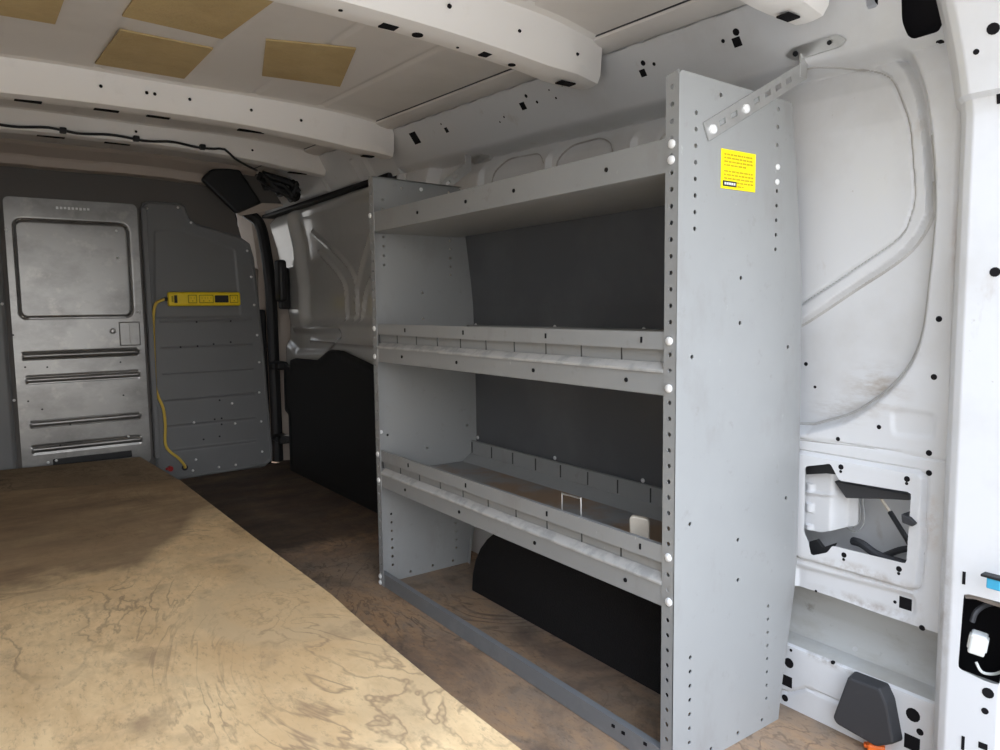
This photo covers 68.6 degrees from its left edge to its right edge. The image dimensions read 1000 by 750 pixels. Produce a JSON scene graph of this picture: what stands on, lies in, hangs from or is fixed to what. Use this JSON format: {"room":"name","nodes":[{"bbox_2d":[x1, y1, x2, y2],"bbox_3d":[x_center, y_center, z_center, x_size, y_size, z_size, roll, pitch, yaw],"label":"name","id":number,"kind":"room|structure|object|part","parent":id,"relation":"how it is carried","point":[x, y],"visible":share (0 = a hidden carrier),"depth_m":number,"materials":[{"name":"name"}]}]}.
{"room":"vehicle interior","nodes":[
{"label":"vehicle interior","id":0,"kind":"room"},
{"bbox_2d":[0,0,684,167],"bbox_3d":[-1.048,-0.799,2.049,1.572,0.181,3.930,-5,7,-35],"label":"ceiling","id":1,"kind":"structure","parent":0,"point":[388,73],"depth_m":1.75,"materials":[{"name":"paint"}]},
{"bbox_2d":[0,0,63,23],"bbox_3d":[-0.921,-0.725,1.399,0.148,0.014,0.273,-5,7,-35],"label":"pad","id":2,"kind":"object","parent":1,"relation":"attached to","point":[46,11],"visible":1,"depth_m":1.46,"materials":[{"name":"beige fabric"}]},
{"bbox_2d":[0,138,256,185],"bbox_3d":[-1.782,-0.892,3.066,1.470,0.101,0.206,-5,7,-35],"label":"roof beam","id":3,"kind":"structure","parent":1,"relation":"attached to","point":[13,152],"depth_m":3.11,"materials":[{"name":"white metal"}]},
{"bbox_2d":[201,169,282,215],"bbox_3d":[-1.173,-0.867,3.491,0.496,0.233,0.140,-5,7,-35],"label":"overhead corner","id":4,"kind":"object","parent":3,"relation":"attached to","point":[242,194],"visible":0.7,"depth_m":3.39,"materials":[{"name":"black plastic"}]},
{"bbox_2d":[95,29,212,78],"bbox_3d":[-0.838,-0.771,1.770,0.211,0.016,0.322,-5,7,-35],"label":"pad","id":5,"kind":"object","parent":1,"relation":"attached to","point":[130,50],"visible":1,"depth_m":1.75,"materials":[{"name":"beige fabric"}]},
{"bbox_2d":[0,105,325,176],"bbox_3d":[-1.394,-0.815,2.522,1.640,0.113,0.195,-5,7,-35],"label":"bow","id":6,"kind":"object","parent":1,"relation":"attached to","point":[292,159],"visible":0.97,"depth_m":2.61,"materials":[{"name":"paint"}]},
{"bbox_2d":[0,123,257,170],"bbox_3d":[-1.359,-0.799,2.503,1.186,0.054,0.150,-6,7,-44],"label":"cable","id":7,"kind":"object","parent":6,"relation":"attached to","point":[62,130],"visible":1,"depth_m":2.53,"materials":[{"name":"black plastic"}]},
{"bbox_2d":[0,53,393,158],"bbox_3d":[-1.021,-0.741,2.006,1.590,0.125,0.195,-5,7,-35],"label":"bow","id":8,"kind":"object","parent":1,"relation":"attached to","point":[22,79],"visible":0.99,"depth_m":2.06,"materials":[{"name":"paint"}]},
{"bbox_2d":[122,0,273,38],"bbox_3d":[-0.571,-0.724,1.416,0.231,0.020,0.419,-5,7,-35],"label":"pad","id":9,"kind":"object","parent":1,"relation":"attached to","point":[212,18],"visible":0.99,"depth_m":1.48,"materials":[{"name":"beige fabric"}]},
{"bbox_2d":[262,39,355,86],"bbox_3d":[-0.479,-0.769,1.807,0.202,0.020,0.332,-2,6,-18],"label":"pad","id":10,"kind":"object","parent":1,"relation":"attached to","point":[325,64],"visible":1,"depth_m":1.78,"materials":[{"name":"beige fabric"}]},
{"bbox_2d":[270,0,601,89],"bbox_3d":[-0.417,-0.638,1.171,1.510,0.110,0.195,-5,7,-35],"label":"bow","id":11,"kind":"object","parent":1,"relation":"attached to","point":[525,37],"visible":0.99,"depth_m":1.41,"materials":[{"name":"paint"}]},
{"bbox_2d":[740,0,828,24],"bbox_3d":[-0.117,-0.584,0.755,1.540,0.109,0.202,-5,7,-35],"label":"bow","id":12,"kind":"object","parent":1,"relation":"attached to","point":[796,12],"visible":1,"depth_m":1.17,"materials":[{"name":"paint"}]},
{"bbox_2d":[179,460,866,749],"bbox_3d":[-1.105,0.608,2.343,1.960,0.020,4.200,-5,7,-35],"label":"floor","id":13,"kind":"structure","parent":0,"point":[329,537],"depth_m":1.81,"materials":[{"name":"brown wood"}]},
{"bbox_2d":[0,166,272,478],"bbox_3d":[-1.851,-0.214,3.182,1.686,1.480,0.052,-5,7,-35],"label":"bulkhead","id":14,"kind":"object","parent":13,"relation":"on","point":[86,259],"visible":0.95,"depth_m":3.30,"materials":[{"name":"metal"}]},
{"bbox_3d":[-2.282,-0.102,2.890,0.572,1.260,0.006,-5,7,-35],"label":"panel","id":15,"kind":"part","parent":14,"relation":"part of","materials":[{"name":"grey paint"}]},
{"bbox_3d":[-1.835,-0.166,3.208,0.504,1.178,0.010,-5,7,-35],"label":"door","id":16,"kind":"part","parent":14,"relation":"part of","materials":[{"name":"metal"}]},
{"bbox_2d":[165,466,172,470],"bbox_3d":[-1.553,0.440,3.440,0.032,0.023,0.020,-5,7,-35],"label":"cap","id":17,"kind":"object","parent":14,"relation":"attached to","point":[169,468],"visible":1,"depth_m":3.43,"materials":[{"name":"red plastic"}]},
{"bbox_2d":[152,292,239,470],"bbox_3d":[-1.427,0.031,3.485,0.405,0.845,0.044,-5,7,-35],"label":"power strip","id":18,"kind":"object","parent":14,"relation":"attached to","point":[173,298],"visible":1,"depth_m":3.43,"materials":[{"name":"yellow plastic"}]},
{"bbox_3d":[-1.546,0.046,3.412,0.125,0.807,0.026,-5,7,-35],"label":"cord","id":19,"kind":"part","parent":18,"relation":"part of","materials":[{"name":"yellow plastic"}]},
{"bbox_2d":[188,295,196,302],"bbox_3d":[-1.438,-0.355,3.424,0.040,0.040,0.004,-5,7,-35],"label":"socket","id":20,"kind":"object","parent":18,"relation":"attached to","point":[191,298],"depth_m":3.42,"materials":[{"name":"yellow plastic"}]},
{"bbox_2d":[199,295,207,302],"bbox_3d":[-1.398,-0.358,3.452,0.040,0.040,0.004,-5,7,-35],"label":"socket","id":21,"kind":"object","parent":18,"relation":"attached to","point":[202,298],"depth_m":3.45,"materials":[{"name":"yellow plastic"}]},
{"bbox_2d":[205,295,213,302],"bbox_3d":[-1.377,-0.360,3.467,0.040,0.040,0.004,-5,7,-35],"label":"socket","id":22,"kind":"object","parent":18,"relation":"attached to","point":[208,298],"depth_m":3.46,"materials":[{"name":"yellow plastic"}]},
{"bbox_2d":[215,295,221,302],"bbox_3d":[-1.342,-0.363,3.491,0.034,0.034,0.006,-5,7,-35],"label":"socket","id":23,"kind":"object","parent":18,"relation":"attached to","point":[218,298],"depth_m":3.49,"materials":[{"name":"black plastic"}]},
{"bbox_2d":[222,295,228,301],"bbox_3d":[-1.318,-0.365,3.508,0.034,0.034,0.006,-5,7,-35],"label":"socket","id":24,"kind":"object","parent":18,"relation":"attached to","point":[225,298],"depth_m":3.51,"materials":[{"name":"black plastic"}]},
{"bbox_2d":[229,295,237,302],"bbox_3d":[-1.284,-0.367,3.534,0.040,0.040,0.004,-5,7,-35],"label":"socket","id":25,"kind":"object","parent":18,"relation":"attached to","point":[232,298],"depth_m":3.53,"materials":[{"name":"yellow plastic"}]},
{"bbox_3d":[-1.393,-0.161,3.526,0.551,1.298,0.012,-5,7,-35],"label":"panel","id":26,"kind":"part","parent":14,"relation":"part of","materials":[{"name":"grey paint"}]},
{"bbox_2d":[0,457,520,749],"bbox_3d":[-1.123,0.577,1.766,1.106,0.150,3.230,-5,7,-35],"label":"plywood board","id":27,"kind":"object","parent":13,"relation":"on","point":[136,614],"visible":1,"depth_m":1.44,"materials":[{"name":"beige wood"}]},
{"bbox_2d":[368,69,801,749],"bbox_3d":[0.105,0.057,1.730,0.355,1.162,1.106,-5,7,-35],"label":"shelving unit","id":28,"kind":"object","parent":13,"relation":"on","point":[619,332],"visible":1,"depth_m":1.41,"materials":[{"name":"grey metal"}]},
{"bbox_3d":[-0.207,0.020,2.168,0.350,1.162,0.027,-5,7,-35],"label":"panel","id":29,"kind":"part","parent":28,"relation":"part of","materials":[{"name":"grey metal"}]},
{"bbox_2d":[439,153,492,185],"bbox_3d":[-0.151,-0.581,2.206,0.243,0.174,0.110,-5,7,-35],"label":"strap","id":30,"kind":"object","parent":28,"relation":"attached to","point":[463,170],"visible":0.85,"depth_m":2.21,"materials":[{"name":"silver metal"}]},
{"bbox_3d":[-0.021,0.626,1.690,0.023,0.038,1.097,-5,7,-35],"label":"rail","id":31,"kind":"part","parent":28,"relation":"part of","materials":[{"name":"grey metal"}]},
{"bbox_3d":[0.083,-0.394,1.678,0.305,0.054,1.095,-5,7,-35],"label":"shelf","id":32,"kind":"part","parent":28,"relation":"part of","materials":[{"name":"grey metal"}]},
{"bbox_3d":[0.100,0.293,1.748,0.330,0.106,1.095,-5,7,-35],"label":"shelf","id":33,"kind":"part","parent":28,"relation":"part of","materials":[{"name":"grey metal"}]},
{"bbox_2d":[561,492,581,515],"bbox_3d":[0.142,0.287,1.456,0.006,0.100,0.069,-5,7,-35],"label":"hoop","id":34,"kind":"object","parent":28,"relation":"on","point":[562,494],"visible":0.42,"depth_m":1.45,"materials":[{"name":"silver metal"}]},
{"bbox_3d":[0.092,-0.063,1.713,0.323,0.106,1.095,-5,7,-35],"label":"shelf","id":35,"kind":"part","parent":28,"relation":"part of","materials":[{"name":"grey metal"}]},
{"bbox_3d":[0.226,-0.253,1.793,0.030,0.295,1.095,-5,7,-35],"label":"panel","id":36,"kind":"part","parent":28,"relation":"part of","materials":[{"name":"grey metal"}]},
{"bbox_3d":[0.244,0.103,1.836,0.004,0.297,1.095,-5,7,-35],"label":"panel","id":37,"kind":"part","parent":28,"relation":"part of","materials":[{"name":"grey metal"}]},
{"bbox_2d":[630,515,649,538],"bbox_3d":[0.261,0.303,1.368,0.037,0.082,0.014,1,6,19],"label":"block","id":38,"kind":"object","parent":28,"relation":"on","point":[639,525],"visible":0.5,"depth_m":1.36,"materials":[{"name":"beige plastic"}]},
{"bbox_3d":[0.419,0.093,1.298,0.350,1.162,0.027,-5,7,-35],"label":"panel","id":39,"kind":"part","parent":28,"relation":"part of","materials":[{"name":"grey metal"}]},
{"bbox_2d":[723,153,752,188],"bbox_3d":[0.400,-0.341,1.229,0.082,0.054,0.001,-5,7,-35],"label":"print","id":40,"kind":"object","parent":28,"relation":"attached to","point":[737,167],"depth_m":1.23},
{"bbox_2d":[703,35,845,140],"bbox_3d":[0.456,-0.478,1.221,0.284,0.192,0.110,-5,7,-35],"label":"strap","id":41,"kind":"object","parent":28,"relation":"attached to","point":[798,74],"visible":1,"depth_m":1.25,"materials":[{"name":"silver metal"}]},
{"bbox_2d":[472,534,766,700],"bbox_3d":[0.249,0.495,1.785,0.210,0.275,0.877,-5,7,-35],"label":"wheel arch","id":42,"kind":"object","parent":13,"relation":"on","point":[619,628],"visible":0.22,"depth_m":1.71,"materials":[{"name":"black carpet"}]},
{"bbox_2d":[863,741,884,749],"bbox_3d":[0.669,0.664,1.309,0.034,0.018,0.026,2,6,26],"label":"clip","id":43,"kind":"object","parent":13,"relation":"on","point":[868,745],"visible":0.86,"depth_m":1.30,"materials":[{"name":"plastic"}]},
{"bbox_2d":[392,0,999,749],"bbox_3d":[-0.450,-0.086,2.694,0.400,1.880,4.300,-5,7,-35],"label":"wall","id":44,"kind":"structure","parent":0,"point":[876,117],"depth_m":1.33,"materials":[{"name":"white metal"}]},
{"bbox_2d":[237,211,290,463],"bbox_3d":[-1.237,-0.259,3.896,0.265,1.420,0.413,-5,7,-35],"label":"post","id":45,"kind":"object","parent":44,"relation":"attached to","point":[254,229],"visible":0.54,"depth_m":3.75,"materials":[{"name":"black metal"}]},
{"bbox_3d":[-1.262,-0.351,3.770,0.048,0.400,0.077,-2,6,-14],"label":"grab handle","id":46,"kind":"part","parent":45,"relation":"part of","materials":[{"name":"grey plastic"}]},
{"bbox_2d":[236,149,399,226],"bbox_3d":[-0.965,-0.882,3.311,0.120,0.234,1.968,-5,7,-35],"label":"rail","id":47,"kind":"object","parent":44,"relation":"attached to","point":[343,169],"visible":0.22,"depth_m":2.89,"materials":[{"name":"white metal"}]},
{"bbox_2d":[256,171,300,202],"bbox_3d":[-0.977,-0.835,3.253,0.231,0.123,0.118,-5,7,-35],"label":"cable bundle","id":48,"kind":"object","parent":47,"relation":"attached to","point":[275,183],"visible":0.96,"depth_m":3.21,"materials":[{"name":"black plastic"}]},
{"bbox_2d":[262,173,396,218],"bbox_3d":[-0.774,-0.760,3.182,0.075,0.016,1.400,-5,7,-35],"label":"rail","id":49,"kind":"object","parent":47,"relation":"attached to","point":[272,215],"visible":0.66,"depth_m":3.11,"materials":[{"name":"black plastic"}]},
{"bbox_2d":[269,186,391,514],"bbox_3d":[-0.757,-0.121,3.209,0.115,1.262,1.298,-5,7,-36],"label":"door","id":50,"kind":"structure","parent":44,"relation":"in","point":[322,270],"depth_m":3.20,"materials":[{"name":"paint"}]},
{"bbox_3d":[-1.050,-0.436,3.539,0.070,0.235,0.105,-5,7,-35],"label":"handle","id":51,"kind":"part","parent":50,"relation":"part of","materials":[{"name":"black plastic"}]},
{"bbox_3d":[-0.735,0.199,3.183,0.010,0.625,1.164,-5,7,-35],"label":"panel","id":52,"kind":"part","parent":50,"relation":"part of","materials":[{"name":"black plastic"}]},
{"bbox_2d":[397,173,406,189],"bbox_3d":[-0.330,-0.079,2.664,0.060,1.270,0.070,-5,7,-35],"label":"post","id":53,"kind":"object","parent":44,"relation":"attached to","point":[402,176],"visible":0.09,"depth_m":2.58,"materials":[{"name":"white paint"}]},
{"bbox_2d":[255,0,745,173],"bbox_3d":[-0.425,-0.831,2.464,0.074,0.170,3.800,-5,7,-35],"label":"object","id":54,"kind":"structure","parent":44,"relation":"attached to","point":[687,12],"depth_m":1.55,"materials":[{"name":"paint"}]},
{"bbox_2d":[806,464,910,554],"bbox_3d":[0.661,0.262,1.353,0.041,0.195,0.190,-5,7,-35],"label":"seal","id":55,"kind":"object","parent":44,"relation":"attached to","point":[850,490],"visible":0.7,"depth_m":1.35,"materials":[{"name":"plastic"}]},
{"bbox_2d":[834,672,901,745],"bbox_3d":[0.657,0.597,1.311,0.030,0.112,0.115,-5,7,-35],"label":"cover","id":56,"kind":"object","parent":44,"relation":"attached to","point":[867,707],"visible":1,"depth_m":1.29,"materials":[{"name":"grey plastic"}]},
{"bbox_2d":[846,499,907,562],"bbox_3d":[0.704,0.285,1.356,0.057,0.138,0.142,-5,7,-35],"label":"wiring loom","id":57,"kind":"object","parent":44,"relation":"attached to","point":[862,544],"visible":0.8,"depth_m":1.36,"materials":[{"name":"black plastic"}]},
{"bbox_2d":[901,511,916,525],"bbox_3d":[0.705,0.245,1.249,0.038,0.017,0.024,-5,7,-35],"label":"clip","id":58,"kind":"object","parent":44,"relation":"attached to","point":[906,519],"visible":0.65,"depth_m":1.24,"materials":[{"name":"grey plastic"}]},
{"bbox_2d":[933,0,999,749],"bbox_3d":[0.683,0.024,1.055,0.340,1.380,0.160,-5,7,-35],"label":"pillar","id":59,"kind":"structure","parent":44,"relation":"attached to","point":[967,706],"depth_m":1.09,"materials":[{"name":"white metal"}]},
{"bbox_2d":[965,594,999,675],"bbox_3d":[0.742,0.399,1.122,0.061,0.114,0.047,4,7,42],"label":"plug","id":60,"kind":"object","parent":59,"relation":"attached to","point":[978,641],"visible":0.92,"depth_m":1.11,"materials":[{"name":"grey plastic"}]},
{"bbox_2d":[981,572,999,590],"bbox_3d":[0.716,0.300,1.063,0.016,0.020,0.028,-5,7,-35],"label":"clip","id":61,"kind":"object","parent":59,"relation":"attached to","point":[993,580],"visible":1,"depth_m":1.06,"materials":[{"name":"blue plastic"}]}
]}

